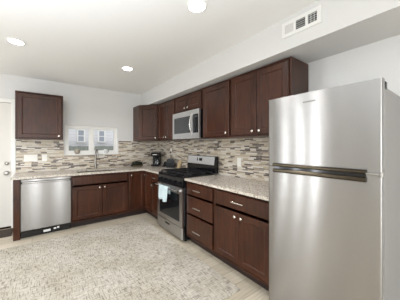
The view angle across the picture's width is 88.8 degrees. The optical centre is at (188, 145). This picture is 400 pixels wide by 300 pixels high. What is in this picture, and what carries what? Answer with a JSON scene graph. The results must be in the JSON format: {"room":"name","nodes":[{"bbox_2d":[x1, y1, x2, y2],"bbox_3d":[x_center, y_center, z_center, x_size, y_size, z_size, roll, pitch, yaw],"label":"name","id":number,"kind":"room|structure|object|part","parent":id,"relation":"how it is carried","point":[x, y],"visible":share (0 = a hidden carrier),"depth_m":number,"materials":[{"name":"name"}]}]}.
{"room":"kitchen","nodes":[
{"label":"kitchen","id":0,"kind":"room"},
{"bbox_2d":[0,73,140,170],"bbox_3d":[-2.945,0.091,3.404,5.640,2.508,0.140,0,0,-35],"label":"wall","id":1,"kind":"structure","parent":0,"point":[82,105],"depth_m":3.99,"materials":[{"name":"paint"}]},
{"bbox_2d":[0,98,15,229],"bbox_3d":[-3.252,0.290,3.094,0.976,2.110,0.133,0,0,-35],"label":"door","id":2,"kind":"structure","parent":1,"relation":"in","point":[7,110],"depth_m":3.32,"materials":[{"name":"white paint"}]},
{"bbox_2d":[15,90,62,139],"bbox_3d":[-2.466,-0.476,3.405,0.626,0.743,0.388,0,0,-35],"label":"upper cabinet","id":3,"kind":"object","parent":1,"relation":"attached to","point":[38,116],"visible":1,"depth_m":3.26,"materials":[{"name":"brown wood"}]},
{"bbox_2d":[16,140,158,172],"bbox_3d":[-1.775,0.171,4.141,2.640,0.552,0.009,0,0,-35],"label":"backsplash","id":4,"kind":"structure","parent":1,"relation":"attached to","point":[129,152],"depth_m":3.84,"materials":[{"name":"tile"}]},
{"bbox_2d":[24,154,37,161],"bbox_3d":[-2.689,0.207,3.484,0.185,0.118,0.008,0,0,-35],"label":"outlet plate","id":5,"kind":"object","parent":4,"relation":"attached to","point":[27,158],"visible":1,"depth_m":3.48,"materials":[{"name":"white plastic"}]},
{"bbox_2d":[42,154,46,160],"bbox_3d":[-2.532,0.207,3.595,0.075,0.114,0.008,0,0,-35],"label":"outlet plate","id":6,"kind":"object","parent":4,"relation":"attached to","point":[44,156],"visible":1,"depth_m":3.59,"materials":[{"name":"white plastic"}]},
{"bbox_2d":[64,125,117,154],"bbox_3d":[-1.919,-0.109,4.094,0.982,0.568,0.120,0,0,-35],"label":"window","id":7,"kind":"structure","parent":1,"relation":"in","point":[91,151],"depth_m":4.06,"materials":[{"name":"white"}]},
{"bbox_3d":[-2.126,-0.117,3.969,0.375,0.443,0.035,0,0,-35],"label":"sash","id":8,"kind":"part","parent":7,"relation":"part of","materials":[{"name":"white"}]},
{"bbox_3d":[-1.897,0.164,4.063,0.982,0.022,0.045,0,0,-35],"label":"sill","id":9,"kind":"part","parent":7,"relation":"part of","materials":[{"name":"white"}]},
{"bbox_3d":[-1.746,-0.117,4.237,0.411,0.443,0.035,0,0,-35],"label":"sash","id":10,"kind":"part","parent":7,"relation":"part of","materials":[{"name":"white"}]},
{"bbox_2d":[133,105,158,141],"bbox_3d":[-0.777,-0.476,4.444,0.635,0.743,0.642,0,0,-35],"label":"upper cabinet","id":11,"kind":"object","parent":1,"relation":"attached to","point":[145,117],"visible":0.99,"depth_m":4.21,"materials":[{"name":"brown wood"}]},
{"bbox_3d":[-0.821,-0.472,4.201,0.380,0.691,0.019,0,0,10],"label":"door","id":12,"kind":"part","parent":11,"relation":"part of","materials":[{"name":"brown wood"}]},
{"bbox_2d":[0,213,268,299],"bbox_3d":[-0.773,1.395,0.335,5.640,0.100,7.660,0,0,-35],"label":"floor","id":13,"kind":"structure","parent":0,"point":[250,290],"depth_m":2.70,"materials":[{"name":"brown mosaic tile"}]},
{"bbox_2d":[0,228,12,237],"bbox_3d":[-3.082,1.339,2.940,0.840,0.012,0.340,0,0,-35],"label":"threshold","id":14,"kind":"object","parent":13,"relation":"on","point":[7,232],"visible":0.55,"depth_m":3.14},
{"bbox_2d":[13,180,20,240],"bbox_3d":[-2.618,0.911,3.150,0.077,0.868,0.629,0,0,-35],"label":"cabinet end panel","id":15,"kind":"object","parent":13,"relation":"on","point":[16,183],"visible":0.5,"depth_m":2.89,"materials":[{"name":"brown wood"}]},
{"bbox_2d":[21,176,70,237],"bbox_3d":[-2.307,0.914,3.332,0.626,0.862,0.632,0,0,-35],"label":"dishwasher","id":16,"kind":"object","parent":13,"relation":"on","point":[45,202],"visible":0.94,"depth_m":3.08,"materials":[{"name":"silver metal"}]},
{"bbox_3d":[-2.331,1.288,3.366,0.626,0.115,0.550,0,0,-35],"label":"toe panel","id":17,"kind":"part","parent":16,"relation":"part of","materials":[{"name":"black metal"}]},
{"bbox_3d":[-2.134,0.535,3.087,0.594,0.024,0.032,0,0,-35],"label":"handle","id":18,"kind":"part","parent":16,"relation":"part of","materials":[{"name":"silver metal"}]},
{"bbox_3d":[-2.147,0.503,3.106,0.626,0.040,0.048,0,0,-35],"label":"control panel","id":19,"kind":"part","parent":16,"relation":"part of","materials":[{"name":"silver metal"}]},
{"bbox_2d":[71,172,127,227],"bbox_3d":[-1.669,0.911,3.790,0.932,0.868,0.678,0,0,-35],"label":"base cabinet","id":20,"kind":"object","parent":13,"relation":"on","point":[95,198],"visible":0.91,"depth_m":3.52,"materials":[{"name":"brown wood"}]},
{"bbox_3d":[-1.680,0.942,3.416,0.443,0.537,0.019,0,0,-35],"label":"door","id":21,"kind":"part","parent":20,"relation":"part of","materials":[{"name":"brown wood"}]},
{"bbox_3d":[-1.508,0.488,3.562,0.896,0.023,0.019,0,0,-35],"label":"rail","id":22,"kind":"part","parent":20,"relation":"part of","materials":[{"name":"brown wood"}]},
{"bbox_3d":[-1.682,1.235,3.807,0.896,0.020,0.619,0,0,-35],"label":"panel","id":23,"kind":"part","parent":20,"relation":"part of","materials":[{"name":"brown wood"}]},
{"bbox_3d":[-1.496,0.573,3.545,0.892,0.145,0.019,0,0,-35],"label":"false drawer","id":24,"kind":"part","parent":20,"relation":"part of","materials":[{"name":"brown wood"}]},
{"bbox_3d":[-1.313,0.942,3.675,0.443,0.537,0.019,0,0,-35],"label":"door","id":25,"kind":"part","parent":20,"relation":"part of","materials":[{"name":"brown wood"}]},
{"bbox_2d":[0,218,240,299],"bbox_3d":[-1.414,1.339,1.946,3.055,0.012,2.270,0,0,-35],"label":"area rug","id":26,"kind":"object","parent":13,"relation":"on","point":[131,260],"visible":1,"depth_m":2.18,"materials":[{"name":"beige carpet"}]},
{"bbox_2d":[127,171,155,217],"bbox_3d":[-0.817,0.911,4.224,0.956,0.868,0.956,0,0,-35],"label":"base cabinet","id":27,"kind":"object","parent":13,"relation":"on","point":[139,182],"visible":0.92,"depth_m":3.89,"materials":[{"name":"brown wood"}]},
{"bbox_2d":[10,165,181,179],"bbox_3d":[-1.401,0.462,3.596,2.633,0.030,1.306,0,0,-35],"label":"countertop","id":28,"kind":"structure","parent":27,"relation":"on","point":[154,169],"depth_m":3.56,"materials":[{"name":"stone"}]},
{"bbox_2d":[78,169,113,172],"bbox_3d":[-1.669,0.565,3.765,0.724,0.173,0.429,0,0,-35],"label":"sink","id":29,"kind":"object","parent":28,"relation":"in","point":[113,169],"visible":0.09,"depth_m":3.92,"materials":[{"name":"silver metal"}]},
{"bbox_2d":[94,148,99,168],"bbox_3d":[-1.748,0.248,3.952,0.108,0.398,0.214,0,0,-35],"label":"kitchen faucet","id":30,"kind":"object","parent":28,"relation":"on","point":[96,149],"visible":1,"depth_m":3.98,"materials":[{"name":"grey metal"}]},
{"bbox_2d":[130,161,142,166],"bbox_3d":[-1.090,0.380,4.343,0.252,0.134,0.150,0,0,-35],"label":"potted plant","id":31,"kind":"object","parent":28,"relation":"on","point":[137,163],"visible":1,"depth_m":4.31,"materials":[{"name":"green plant"}]},
{"bbox_2d":[151,152,160,165],"bbox_3d":[-0.729,0.297,4.593,0.176,0.300,0.253,0,0,6],"label":"coffee maker","id":32,"kind":"object","parent":28,"relation":"on","point":[156,155],"visible":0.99,"depth_m":4.52,"materials":[{"name":"black plastic"}]},
{"bbox_2d":[166,158,173,167],"bbox_3d":[-0.369,0.356,4.222,0.160,0.181,0.220,0,0,-5],"label":"toaster","id":33,"kind":"object","parent":28,"relation":"on","point":[170,162],"visible":1,"depth_m":4.13,"materials":[{"name":"black plastic"}]},
{"bbox_3d":[-0.986,0.855,3.907,0.291,0.710,0.019,0,0,-35],"label":"door","id":34,"kind":"part","parent":27,"relation":"part of","materials":[{"name":"brown wood"}]},
{"bbox_3d":[-0.761,0.855,3.865,0.019,0.710,0.300,0,0,-35],"label":"door","id":35,"kind":"part","parent":27,"relation":"part of","materials":[{"name":"brown wood"}]},
{"bbox_2d":[151,173,158,218],"bbox_3d":[-0.330,0.911,3.769,0.686,0.868,0.346,0,0,-35],"label":"base cabinet","id":36,"kind":"object","parent":13,"relation":"on","point":[154,175],"visible":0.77,"depth_m":3.64,"materials":[{"name":"brown wood"}]},
{"bbox_3d":[-0.572,0.573,3.597,0.019,0.145,0.318,0,0,-35],"label":"drawer","id":37,"kind":"part","parent":36,"relation":"part of","materials":[{"name":"brown wood"}]},
{"bbox_3d":[-0.572,0.942,3.597,0.019,0.537,0.318,0,0,-35],"label":"door","id":38,"kind":"part","parent":36,"relation":"part of","materials":[{"name":"brown wood"}]},
{"bbox_2d":[155,155,217,240],"bbox_3d":[-0.043,0.755,3.291,0.750,1.180,0.751,0,0,-35],"label":"gas range","id":39,"kind":"object","parent":13,"relation":"on","point":[172,214],"visible":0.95,"depth_m":3.09,"materials":[{"name":"silver metal"}]},
{"bbox_2d":[158,184,169,201],"bbox_3d":[-0.376,0.724,3.123,0.069,0.235,0.281,0,0,-35],"label":"dish towel","id":40,"kind":"object","parent":39,"relation":"hanging from","point":[163,190],"visible":0.96,"depth_m":3.09,"materials":[{"name":"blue fabric"}]},
{"bbox_3d":[-0.324,0.630,3.093,0.062,0.029,0.671,0,0,-35],"label":"handle","id":41,"kind":"part","parent":39,"relation":"part of","materials":[{"name":"silver metal"}]},
{"bbox_3d":[-0.281,0.862,3.122,0.045,0.537,0.743,0,0,-35],"label":"oven door","id":42,"kind":"part","parent":39,"relation":"part of","materials":[{"name":"silver metal"}]},
{"bbox_3d":[-0.281,1.220,3.122,0.045,0.160,0.743,0,0,-35],"label":"storage drawer","id":43,"kind":"part","parent":39,"relation":"part of","materials":[{"name":"silver metal"}]},
{"bbox_3d":[-0.279,0.520,3.124,0.048,0.140,0.747,0,0,-35],"label":"control panel","id":44,"kind":"part","parent":39,"relation":"part of","materials":[{"name":"black metal"}]},
{"bbox_2d":[159,171,214,178],"bbox_3d":[-0.042,0.445,3.292,0.588,0.030,0.751,0,0,-35],"label":"cooktop","id":45,"kind":"object","parent":39,"relation":"in","point":[174,175],"depth_m":3.08,"materials":[{"name":"black metal"}]},
{"bbox_3d":[0.205,0.238,3.477,0.023,0.134,0.709,0,0,-35],"label":"backguard panel","id":46,"kind":"part","parent":39,"relation":"part of","materials":[{"name":"silver metal"}]},
{"bbox_2d":[187,181,218,258],"bbox_3d":[0.376,0.911,2.771,0.686,0.868,0.569,0,0,-35],"label":"base cabinet","id":47,"kind":"object","parent":13,"relation":"on","point":[200,198],"visible":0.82,"depth_m":2.57,"materials":[{"name":"brown wood"}]},
{"bbox_3d":[0.136,1.073,2.597,0.019,0.273,0.517,0,0,-35],"label":"drawer","id":48,"kind":"part","parent":47,"relation":"part of","materials":[{"name":"brown wood"}]},
{"bbox_3d":[0.136,0.796,2.597,0.019,0.227,0.517,0,0,-35],"label":"drawer","id":49,"kind":"part","parent":47,"relation":"part of","materials":[{"name":"brown wood"}]},
{"bbox_3d":[0.136,0.578,2.597,0.019,0.155,0.517,0,0,-35],"label":"drawer","id":50,"kind":"part","parent":47,"relation":"part of","materials":[{"name":"brown wood"}]},
{"bbox_2d":[215,188,268,290],"bbox_3d":[0.758,0.911,2.231,0.686,0.868,0.754,0,0,-35],"label":"base cabinet","id":51,"kind":"object","parent":13,"relation":"on","point":[241,221],"visible":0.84,"depth_m":2.02,"materials":[{"name":"brown wood"}]},
{"bbox_2d":[184,174,268,200],"bbox_3d":[0.601,0.462,2.468,0.668,0.030,1.325,0,0,-35],"label":"countertop","id":52,"kind":"structure","parent":51,"relation":"on","point":[248,187],"depth_m":2.36,"materials":[{"name":"stone"}]},
{"bbox_3d":[0.414,0.947,2.203,0.019,0.527,0.344,0,0,-35],"label":"door","id":53,"kind":"part","parent":51,"relation":"part of","materials":[{"name":"brown wood"}]},
{"bbox_3d":[0.517,0.578,2.058,0.019,0.155,0.699,0,0,-35],"label":"drawer","id":54,"kind":"part","parent":51,"relation":"part of","materials":[{"name":"brown wood"}]},
{"bbox_3d":[0.618,0.947,1.915,0.019,0.527,0.349,0,0,-35],"label":"door","id":55,"kind":"part","parent":51,"relation":"part of","materials":[{"name":"brown wood"}]},
{"bbox_2d":[269,78,399,299],"bbox_3d":[1.147,0.484,1.602,0.742,1.722,0.705,0,0,-35],"label":"refrigerator","id":56,"kind":"object","parent":13,"relation":"on","point":[334,152],"visible":1,"depth_m":1.31,"materials":[{"name":"silver metal"}]},
{"bbox_3d":[0.851,0.149,1.403,0.030,0.024,0.577,0,0,-35],"label":"handle","id":57,"kind":"part","parent":56,"relation":"part of","materials":[{"name":"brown metal"}]},
{"bbox_3d":[0.853,0.194,1.405,0.024,0.029,0.577,0,0,-35],"label":"handle","id":58,"kind":"part","parent":56,"relation":"part of","materials":[{"name":"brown metal"}]},
{"bbox_3d":[0.883,0.738,1.418,0.055,1.145,0.700,0,0,-35],"label":"door","id":59,"kind":"part","parent":56,"relation":"part of","materials":[{"name":"silver metal"}]},
{"bbox_3d":[0.883,-0.110,1.418,0.055,0.535,0.700,0,0,-35],"label":"freezer door","id":60,"kind":"part","parent":56,"relation":"part of","materials":[{"name":"silver metal"}]},
{"bbox_2d":[0,0,318,94],"bbox_3d":[-0.773,-1.213,0.335,5.640,0.100,7.660,0,0,-35],"label":"ceiling","id":61,"kind":"structure","parent":0,"point":[88,43],"depth_m":2.11,"materials":[{"name":"paint"}]},
{"bbox_2d":[6,37,25,45],"bbox_3d":[-1.919,-1.159,2.272,0.172,0.008,0.172,0,0,-35],"label":"recessed light","id":62,"kind":"object","parent":61,"relation":"in","point":[15,41],"visible":1,"depth_m":2.26,"materials":[{"name":"white"}]},
{"bbox_2d":[122,66,132,70],"bbox_3d":[-0.913,-1.159,3.065,0.172,0.008,0.172,0,0,-35],"label":"recessed light","id":63,"kind":"object","parent":61,"relation":"in","point":[127,68],"visible":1,"depth_m":3.05,"materials":[{"name":"white"}]},
{"bbox_2d":[187,0,206,12],"bbox_3d":[0.073,-1.159,1.696,0.172,0.008,0.172,0,0,-35],"label":"recessed light","id":64,"kind":"object","parent":61,"relation":"in","point":[194,6],"visible":1,"depth_m":1.69,"materials":[{"name":"white plastic"}]},
{"bbox_2d":[141,0,399,104],"bbox_3d":[1.247,-1.016,1.752,0.464,0.295,7.400,0,0,-35],"label":"soffit","id":65,"kind":"structure","parent":61,"relation":"attached to","point":[346,25],"depth_m":1.86,"materials":[{"name":"paint"}]},
{"bbox_2d":[282,5,321,39],"bbox_3d":[0.960,-1.050,1.748,0.010,0.138,0.325,0,0,-35],"label":"ceiling vent","id":66,"kind":"object","parent":65,"relation":"in","point":[312,17],"visible":1,"depth_m":1.73,"materials":[{"name":"white metal"}]},
{"bbox_2d":[159,35,399,181],"bbox_3d":[1.520,0.091,1.872,0.120,2.508,7.520,0,0,-35],"label":"wall","id":67,"kind":"structure","parent":0,"point":[379,59],"depth_m":1.79,"materials":[{"name":"paint"}]},
{"bbox_2d":[158,98,185,140],"bbox_3d":[-0.300,-0.476,3.985,0.388,0.743,0.670,0,0,-35],"label":"upper cabinet","id":68,"kind":"object","parent":67,"relation":"attached to","point":[166,110],"visible":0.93,"depth_m":3.90,"materials":[{"name":"brown wood"}]},
{"bbox_3d":[-0.519,-0.472,4.026,0.019,0.691,0.315,0,0,-35],"label":"door","id":69,"kind":"part","parent":68,"relation":"part of","materials":[{"name":"brown wood"}]},
{"bbox_3d":[-0.335,-0.472,3.765,0.019,0.691,0.315,0,0,-35],"label":"door","id":70,"kind":"part","parent":68,"relation":"part of","materials":[{"name":"brown wood"}]},
{"bbox_2d":[175,88,202,113],"bbox_3d":[0.113,-0.704,3.401,0.388,0.288,0.754,0,0,-35],"label":"upper cabinet","id":71,"kind":"object","parent":67,"relation":"attached to","point":[193,100],"visible":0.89,"depth_m":3.25,"materials":[{"name":"brown wood"}]},
{"bbox_3d":[-0.118,-0.700,3.459,0.019,0.236,0.357,0,0,-35],"label":"door","id":72,"kind":"part","parent":71,"relation":"part of","materials":[{"name":"brown wood"}]},
{"bbox_2d":[173,108,202,139],"bbox_3d":[0.082,-0.333,3.380,0.456,0.440,0.751,0,0,-35],"label":"microwave","id":73,"kind":"object","parent":71,"relation":"attached to","point":[187,125],"visible":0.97,"depth_m":3.20,"materials":[{"name":"silver metal"}]},
{"bbox_3d":[-0.093,-0.333,3.356,0.030,0.436,0.583,0,0,-35],"label":"door","id":74,"kind":"part","parent":73,"relation":"part of","materials":[{"name":"silver metal"}]},
{"bbox_3d":[0.123,-0.333,3.050,0.030,0.436,0.161,0,0,-35],"label":"control frame","id":75,"kind":"part","parent":73,"relation":"part of","materials":[{"name":"silver metal"}]},
{"bbox_3d":[0.091,-0.700,3.164,0.019,0.236,0.357,0,0,-35],"label":"door","id":76,"kind":"part","parent":71,"relation":"part of","materials":[{"name":"brown wood"}]},
{"bbox_2d":[159,137,270,181],"bbox_3d":[0.283,0.171,3.508,0.009,0.552,3.401,0,0,-35],"label":"backsplash","id":77,"kind":"structure","parent":67,"relation":"attached to","point":[253,153],"depth_m":3.02,"materials":[{"name":"tile"}]},
{"bbox_2d":[237,158,240,166],"bbox_3d":[0.718,0.230,2.879,0.008,0.125,0.070,0,0,-35],"label":"outlet plate","id":78,"kind":"object","parent":77,"relation":"attached to","point":[238,159],"visible":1,"depth_m":2.87,"materials":[{"name":"white plastic"}]},
{"bbox_2d":[203,78,237,138],"bbox_3d":[0.495,-0.476,2.860,0.388,0.743,0.566,0,0,-35],"label":"upper cabinet","id":79,"kind":"object","parent":67,"relation":"attached to","point":[217,98],"visible":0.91,"depth_m":2.75,"materials":[{"name":"brown wood"}]},
{"bbox_2d":[232,56,307,137],"bbox_3d":[0.877,-0.476,2.320,0.388,0.743,0.751,0,0,-35],"label":"upper cabinet","id":80,"kind":"object","parent":67,"relation":"attached to","point":[252,91],"visible":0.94,"depth_m":2.17,"materials":[{"name":"brown wood"}]},
{"bbox_3d":[0.647,-0.472,2.377,0.019,0.691,0.356,0,0,-35],"label":"door","id":81,"kind":"part","parent":80,"relation":"part of","materials":[{"name":"brown wood"}]},
{"bbox_3d":[0.855,-0.472,2.084,0.019,0.691,0.356,0,0,-35],"label":"door","id":82,"kind":"part","parent":80,"relation":"part of","materials":[{"name":"brown wood"}]},
{"label":"outside","id":83,"kind":"structure","parent":0,"visible":0},
{"bbox_3d":[-4.156,2.020,8.060,16.000,0.150,8.859,0,0,-35],"label":"ground","id":84,"kind":"structure","parent":83,"visible":0},
{"bbox_2d":[69,129,112,145],"bbox_3d":[-3.291,-0.555,7.269,9.500,5.000,0.550,0,0,-35],"label":"neighbouring house","id":85,"kind":"structure","parent":84,"relation":"on","point":[77,137],"depth_m":6.91,"materials":[{"name":"white"}]},
{"bbox_3d":[-3.569,-0.335,6.788,0.164,0.359,0.010,0,0,-35],"label":"pane","id":86,"kind":"part","parent":85,"relation":"part of","materials":[{"name":"grey glass"}]},
{"bbox_3d":[-3.041,-0.335,7.162,0.164,0.359,0.010,0,0,-35],"label":"pane","id":87,"kind":"part","parent":85,"relation":"part of","materials":[{"name":"grey glass"}]},
{"bbox_2d":[69,146,112,150],"bbox_3d":[-2.925,0.947,6.800,7.555,1.896,0.060,0,0,-35],"label":"fence","id":88,"kind":"object","parent":84,"relation":"on","point":[71,148],"visible":0.06,"depth_m":6.54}
]}

